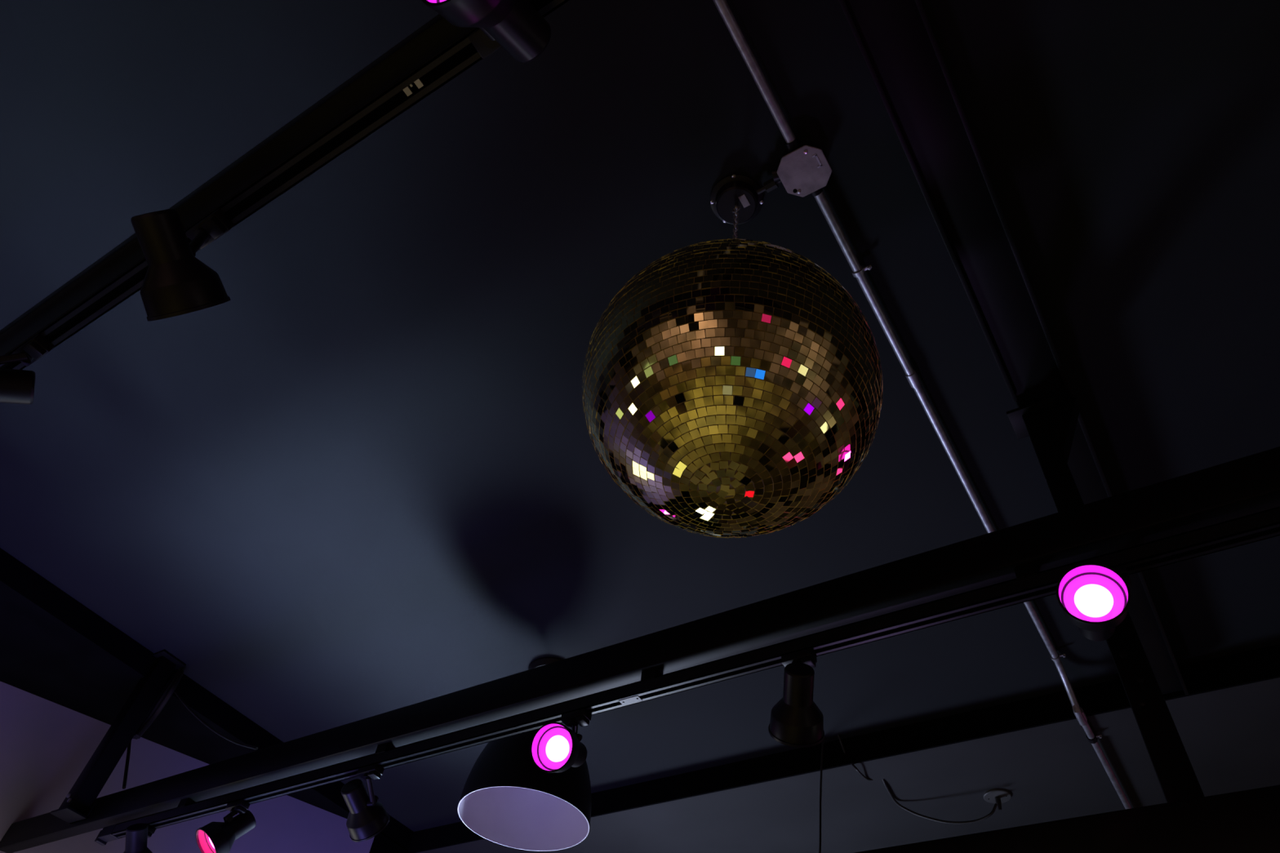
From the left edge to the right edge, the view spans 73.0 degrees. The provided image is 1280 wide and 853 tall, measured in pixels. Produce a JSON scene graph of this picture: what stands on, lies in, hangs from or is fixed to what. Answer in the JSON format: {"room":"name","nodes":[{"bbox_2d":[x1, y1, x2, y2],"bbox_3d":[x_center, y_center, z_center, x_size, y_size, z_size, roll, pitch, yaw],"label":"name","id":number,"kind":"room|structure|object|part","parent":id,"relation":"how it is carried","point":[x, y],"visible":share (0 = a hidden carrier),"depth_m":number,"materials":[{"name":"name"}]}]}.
{"room":"entertainment venue","nodes":[
{"label":"entertainment venue","id":0,"kind":"room"},
{"bbox_2d":[0,681,374,852],"bbox_3d":[-4.841,0.987,1.575,8.356,3.470,0.120,32,-54,-18],"label":"wall","id":1,"kind":"structure","parent":0,"point":[46,745],"depth_m":3.66,"materials":[{"name":"paint"}]},
{"bbox_2d":[122,741,131,789],"bbox_3d":[-1.993,1.213,3.412,0.340,0.514,0.021,-21,-56,23],"label":"hanging cable","id":2,"kind":"object","parent":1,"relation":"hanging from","point":[128,752],"visible":0.32,"depth_m":3.25,"materials":[{"name":"black rubber"}]},
{"bbox_2d":[0,547,413,851],"bbox_3d":[-4.590,0.035,3.163,3.440,0.220,7.620,-22,-57,24],"label":"steel beam","id":3,"kind":"structure","parent":1,"relation":"attached to","point":[54,648],"depth_m":3.54,"materials":[{"name":"black metal"}]},
{"bbox_2d":[368,833,408,852],"bbox_3d":[-0.759,4.051,3.592,0.120,3.470,2.815,-22,-57,24],"label":"wall","id":4,"kind":"structure","parent":0,"point":[380,844],"depth_m":4.19,"materials":[{"name":"black paint"}]},
{"bbox_2d":[408,644,1279,852],"bbox_3d":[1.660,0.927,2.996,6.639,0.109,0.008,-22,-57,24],"label":"ceiling beam","id":5,"kind":"structure","parent":4,"relation":"attached to","point":[1260,664],"depth_m":3.30,"materials":[{"name":"black paint"}]},
{"bbox_2d":[418,677,1279,852],"bbox_3d":[1.705,1.007,2.993,6.618,0.012,0.144,-22,-57,24],"label":"trim","id":6,"kind":"structure","parent":4,"relation":"attached to","point":[1266,692],"depth_m":3.28,"materials":[{"name":"grey paint"}]},
{"bbox_2d":[502,702,1279,852],"bbox_3d":[1.947,1.938,3.887,7.600,0.220,2.580,-22,-57,24],"label":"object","id":7,"kind":"structure","parent":4,"relation":"attached to","point":[1236,751],"depth_m":3.43,"materials":[{"name":"grey paint"}]},
{"bbox_2d":[881,778,997,824],"bbox_3d":[1.160,1.502,3.420,0.444,0.113,0.183,6,-50,3],"label":"cable","id":8,"kind":"object","parent":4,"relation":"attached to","point":[895,802],"visible":1,"depth_m":3.42,"materials":[{"name":"black rubber"}]},
{"bbox_2d":[982,788,1011,811],"bbox_3d":[1.404,1.474,3.387,0.104,0.062,0.104,-22,-57,24],"label":"socket","id":9,"kind":"object","parent":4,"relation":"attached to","point":[997,796],"visible":0.98,"depth_m":3.39,"materials":[{"name":"grey plastic"}]},
{"bbox_3d":[1.407,1.457,3.407,0.104,0.009,0.104,-22,-57,24],"label":"plate","id":10,"kind":"part","parent":9,"relation":"part of","materials":[{"name":"grey plastic"}]},
{"bbox_2d":[0,0,1279,831],"bbox_3d":[-0.320,-1.761,1.165,6.650,0.120,7.620,-22,-57,24],"label":"ceiling","id":11,"kind":"structure","parent":0,"point":[366,479],"depth_m":2.30,"materials":[{"name":"black paint"}]},
{"bbox_2d":[49,649,186,823],"bbox_3d":[-1.998,1.180,3.332,0.133,0.658,0.113,-22,-57,24],"label":"steel post","id":12,"kind":"object","parent":11,"relation":"attached to","point":[79,802],"visible":0.97,"depth_m":3.28,"materials":[{"name":"black metal"}]},
{"bbox_2d":[132,670,183,739],"bbox_3d":[-1.921,1.109,3.472,0.094,0.305,0.040,-22,-57,24],"label":"cable bundle","id":13,"kind":"object","parent":12,"relation":"attached to","point":[169,688],"visible":0.94,"depth_m":3.46,"materials":[{"name":"black rubber"}]},
{"bbox_3d":[-1.965,0.973,3.579,0.133,0.010,0.113,-22,-57,24],"label":"plate","id":14,"kind":"part","parent":12,"relation":"part of","materials":[{"name":"black paint"}]},
{"bbox_2d":[173,689,257,750],"bbox_3d":[-1.614,1.061,3.220,0.907,0.507,0.027,-24,-57,25],"label":"cable","id":15,"kind":"object","parent":12,"relation":"attached to","point":[184,704],"visible":0.91,"depth_m":3.08,"materials":[{"name":"black rubber"}]},
{"bbox_2d":[0,446,1279,852],"bbox_3d":[0.570,0.353,1.916,7.210,0.103,0.054,-22,-57,24],"label":"steel beam","id":16,"kind":"structure","parent":12,"relation":"attached to","point":[1248,485],"depth_m":2.03,"materials":[{"name":"black metal"}]},
{"bbox_2d":[94,506,1279,845],"bbox_3d":[0.665,0.371,1.806,5.993,0.071,0.040,-22,-57,24],"label":"track","id":17,"kind":"object","parent":16,"relation":"attached to","point":[1029,584],"visible":1,"depth_m":1.97,"materials":[{"name":"black metal"}]},
{"bbox_2d":[123,823,155,852],"bbox_3d":[-1.641,1.383,2.811,0.121,0.179,0.163,-13,-53,17],"label":"track spotlight","id":18,"kind":"object","parent":17,"relation":"hanging from","point":[137,835],"visible":1,"depth_m":2.79,"materials":[{"name":"black metal"}]},
{"bbox_2d":[195,799,256,852],"bbox_3d":[-1.278,1.244,2.651,0.128,0.174,0.151,-22,-57,24],"label":"track spotlight","id":19,"kind":"object","parent":17,"relation":"hanging from","point":[214,837],"visible":1,"depth_m":2.64,"materials":[{"name":"black metal"}]},
{"bbox_3d":[-1.257,1.201,2.649,0.011,0.020,0.020,-8,-50,37],"label":"knob","id":20,"kind":"part","parent":19,"relation":"part of","materials":[{"name":"black metal"}]},
{"bbox_3d":[-1.263,1.201,2.663,0.027,0.044,0.026,-11,-53,16],"label":"arm","id":21,"kind":"part","parent":19,"relation":"part of","materials":[{"name":"black metal"}]},
{"bbox_2d":[341,764,389,842],"bbox_3d":[-0.787,1.082,2.466,0.132,0.149,0.211,-4,-51,11],"label":"track spotlight","id":22,"kind":"object","parent":17,"relation":"attached to","point":[367,817],"visible":1,"depth_m":2.45,"materials":[{"name":"black metal"}]},
{"bbox_3d":[-0.770,1.039,2.462,0.024,0.050,0.095,-1,-50,8],"label":"arm","id":23,"kind":"part","parent":22,"relation":"part of","materials":[{"name":"black metal"}]},
{"bbox_2d":[530,708,591,773],"bbox_3d":[-0.177,0.801,2.147,0.130,0.156,0.167,-22,-57,24],"label":"track spotlight","id":24,"kind":"object","parent":17,"relation":"hanging from","point":[556,748],"visible":1,"depth_m":2.14,"materials":[{"name":"black metal"}]},
{"bbox_3d":[-0.198,0.798,2.137,0.062,0.062,0.048,-13,-31,17],"label":"bulb","id":25,"kind":"part","parent":24,"relation":"part of","materials":[{"name":"white glass"}]},
{"bbox_3d":[-0.164,0.768,2.167,0.024,0.034,0.055,13,-50,-3],"label":"arm","id":26,"kind":"part","parent":24,"relation":"part of","materials":[{"name":"black metal"}]},
{"bbox_3d":[-0.154,0.781,2.168,0.011,0.020,0.020,22,-43,31],"label":"knob","id":27,"kind":"part","parent":24,"relation":"part of","materials":[{"name":"black metal"}]},
{"bbox_2d":[768,648,824,747],"bbox_3d":[0.324,0.566,1.840,0.118,0.223,0.168,-8,-52,14],"label":"track spotlight","id":28,"kind":"object","parent":17,"relation":"hanging from","point":[796,721],"visible":1,"depth_m":1.78,"materials":[{"name":"black metal"}]},
{"bbox_2d":[1056,563,1132,641],"bbox_3d":[0.837,0.312,1.581,0.126,0.191,0.162,-22,-57,24],"label":"track spotlight","id":29,"kind":"object","parent":17,"relation":"hanging from","point":[1095,597],"visible":1,"depth_m":1.55,"materials":[{"name":"black metal"}]},
{"bbox_3d":[0.814,0.318,1.552,0.062,0.062,0.048,-16,-42,19],"label":"bulb","id":30,"kind":"part","parent":29,"relation":"part of","materials":[{"name":"white glass"}]},
{"bbox_2d":[0,13,471,355],"bbox_3d":[-0.386,-0.696,1.542,7.790,0.675,0.053,-22,-57,24],"label":"steel beam","id":31,"kind":"structure","parent":11,"relation":"hanging from","point":[438,33],"depth_m":1.36,"materials":[{"name":"black metal"}]},
{"bbox_2d":[0,0,568,369],"bbox_3d":[-0.492,-0.414,1.311,6.800,0.061,0.037,-22,-57,24],"label":"track","id":32,"kind":"object","parent":31,"relation":"attached to","point":[460,54],"visible":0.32,"depth_m":1.28,"materials":[{"name":"black metal"}]},
{"bbox_2d":[0,333,54,404],"bbox_3d":[-1.165,-0.087,1.526,0.175,0.172,0.124,15,-50,-5],"label":"track spotlight","id":33,"kind":"object","parent":32,"relation":"hanging from","point":[16,386],"visible":1,"depth_m":1.55,"materials":[{"name":"black metal"}]},
{"bbox_3d":[-1.130,-0.115,1.543,0.058,0.054,0.025,12,-50,-2],"label":"arm","id":34,"kind":"part","parent":33,"relation":"part of","materials":[{"name":"black metal"}]},
{"bbox_3d":[-1.164,-0.075,1.537,0.145,0.116,0.116,4,-42,-36],"label":"lamp shade","id":35,"kind":"part","parent":33,"relation":"part of","materials":[{"name":"black metal"}]},
{"bbox_2d":[130,208,234,320],"bbox_3d":[-0.693,-0.249,1.301,0.124,0.213,0.167,-22,-57,24],"label":"track spotlight","id":36,"kind":"object","parent":32,"relation":"hanging from","point":[175,282],"visible":1,"depth_m":1.24,"materials":[{"name":"black metal"}]},
{"bbox_3d":[-0.682,-0.277,1.326,0.023,0.078,0.024,-22,-57,24],"label":"arm","id":37,"kind":"part","parent":36,"relation":"part of","materials":[{"name":"black metal"}]},
{"bbox_2d":[422,0,551,62],"bbox_3d":[-0.190,-0.514,1.051,0.118,0.156,0.168,-13,-53,18],"label":"track spotlight","id":38,"kind":"object","parent":32,"relation":"hanging from","point":[517,26],"visible":1,"depth_m":1.06,"materials":[{"name":"black metal"}]},
{"bbox_3d":[-0.196,-0.513,1.097,0.026,0.041,0.048,-22,-57,24],"label":"arm","id":39,"kind":"part","parent":38,"relation":"part of","materials":[{"name":"black metal"}]},
{"bbox_2d":[457,657,591,851],"bbox_3d":[-0.363,1.139,3.131,0.448,0.582,0.448,-22,-57,24],"label":"pendant lamp","id":40,"kind":"object","parent":11,"relation":"hanging from","point":[506,800],"visible":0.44,"depth_m":3.02,"materials":[{"name":"black metal"}]},
{"bbox_3d":[-0.371,1.192,3.068,0.448,0.417,0.448,-22,-57,24],"label":"lamp shade","id":41,"kind":"part","parent":40,"relation":"part of","materials":[{"name":"black metal"}]},
{"bbox_2d":[710,173,764,224],"bbox_3d":[0.224,-0.514,2.012,0.124,0.066,0.124,-22,-57,24],"label":"motor","id":42,"kind":"object","parent":11,"relation":"attached to","point":[731,192],"visible":0.98,"depth_m":2.00,"materials":[{"name":"black metal"}]},
{"bbox_2d":[582,207,883,537],"bbox_3d":[0.175,-0.206,1.642,0.501,0.950,0.500,2,-50,6],"label":"ball","id":43,"kind":"object","parent":42,"relation":"hanging from","point":[731,388],"visible":1,"depth_m":1.28,"materials":[{"name":"gold mirror"}]},
{"bbox_3d":[0.201,-0.370,1.839,0.010,0.436,0.010,14,-50,-4],"label":"chain","id":44,"kind":"part","parent":43,"relation":"part of","materials":[{"name":"metal"}]},
{"bbox_2d":[712,0,800,148],"bbox_3d":[-1.048,-2.442,0.583,0.029,0.029,5.315,-22,-57,24],"label":"conduit","id":45,"kind":"object","parent":11,"relation":"attached to","point":[722,6],"visible":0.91,"depth_m":1.82,"materials":[{"name":"metal"}]},
{"bbox_2d":[771,136,831,196],"bbox_3d":[0.366,-0.583,1.945,0.127,0.052,0.117,15,-50,-5],"label":"junction box","id":46,"kind":"object","parent":11,"relation":"attached to","point":[803,171],"visible":0.98,"depth_m":1.93,"materials":[{"name":"grey metal"}]},
{"bbox_2d":[755,177,781,194],"bbox_3d":[0.299,-0.553,1.982,0.068,0.026,0.027,-22,-57,24],"label":"stub","id":47,"kind":"object","parent":46,"relation":"attached to","point":[769,185],"visible":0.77,"depth_m":1.97,"materials":[{"name":"plastic"}]},
{"bbox_2d":[818,734,873,852],"bbox_3d":[0.785,1.433,3.263,0.253,0.618,0.109,10,-50,-1],"label":"cable","id":48,"kind":"object","parent":11,"relation":"hanging from","point":[838,735],"visible":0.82,"depth_m":3.34,"materials":[{"name":"black rubber"}]},
{"bbox_2d":[814,191,1132,809],"bbox_3d":[1.647,1.115,3.127,0.050,0.153,4.772,-22,-57,24],"label":"conduit","id":49,"kind":"object","parent":11,"relation":"attached to","point":[858,271],"visible":0.96,"depth_m":2.37,"materials":[{"name":"metal"}]},
{"bbox_2d":[838,0,1188,695],"bbox_3d":[-0.223,-1.730,1.022,0.132,0.118,7.580,-22,-57,24],"label":"joist","id":50,"kind":"object","parent":11,"relation":"attached to","point":[896,42],"visible":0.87,"depth_m":1.90,"materials":[{"name":"black paint"}]},
{"bbox_3d":[-1.553,2.077,-0.221,10.500,0.100,10.400,-22,-57,24],"label":"floor","id":51,"kind":"structure","parent":0,"visible":0},
{"bbox_2d":[1006,395,1204,803],"bbox_3d":[0.854,1.051,0.895,0.163,3.400,0.096,-22,-57,24],"label":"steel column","id":52,"kind":"structure","parent":51,"relation":"on","point":[1050,425],"depth_m":1.62,"materials":[{"name":"black metal"}]},
{"bbox_3d":[1.005,-0.022,2.199,0.116,0.010,0.096,-22,-57,24],"label":"plate","id":53,"kind":"part","parent":52,"relation":"part of","materials":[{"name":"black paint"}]},
{"bbox_3d":[1.052,0.006,2.112,0.079,0.170,0.040,-22,-57,24],"label":"gusset plate","id":54,"kind":"part","parent":52,"relation":"part of","materials":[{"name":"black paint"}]},
{"bbox_2d":[855,785,1279,852],"bbox_3d":[1.856,0.231,0.851,4.090,0.120,0.060,-22,-57,24],"label":"steel beam","id":55,"kind":"structure","parent":52,"relation":"attached to","point":[1246,821],"depth_m":1.35,"materials":[{"name":"black metal"}]}
]}

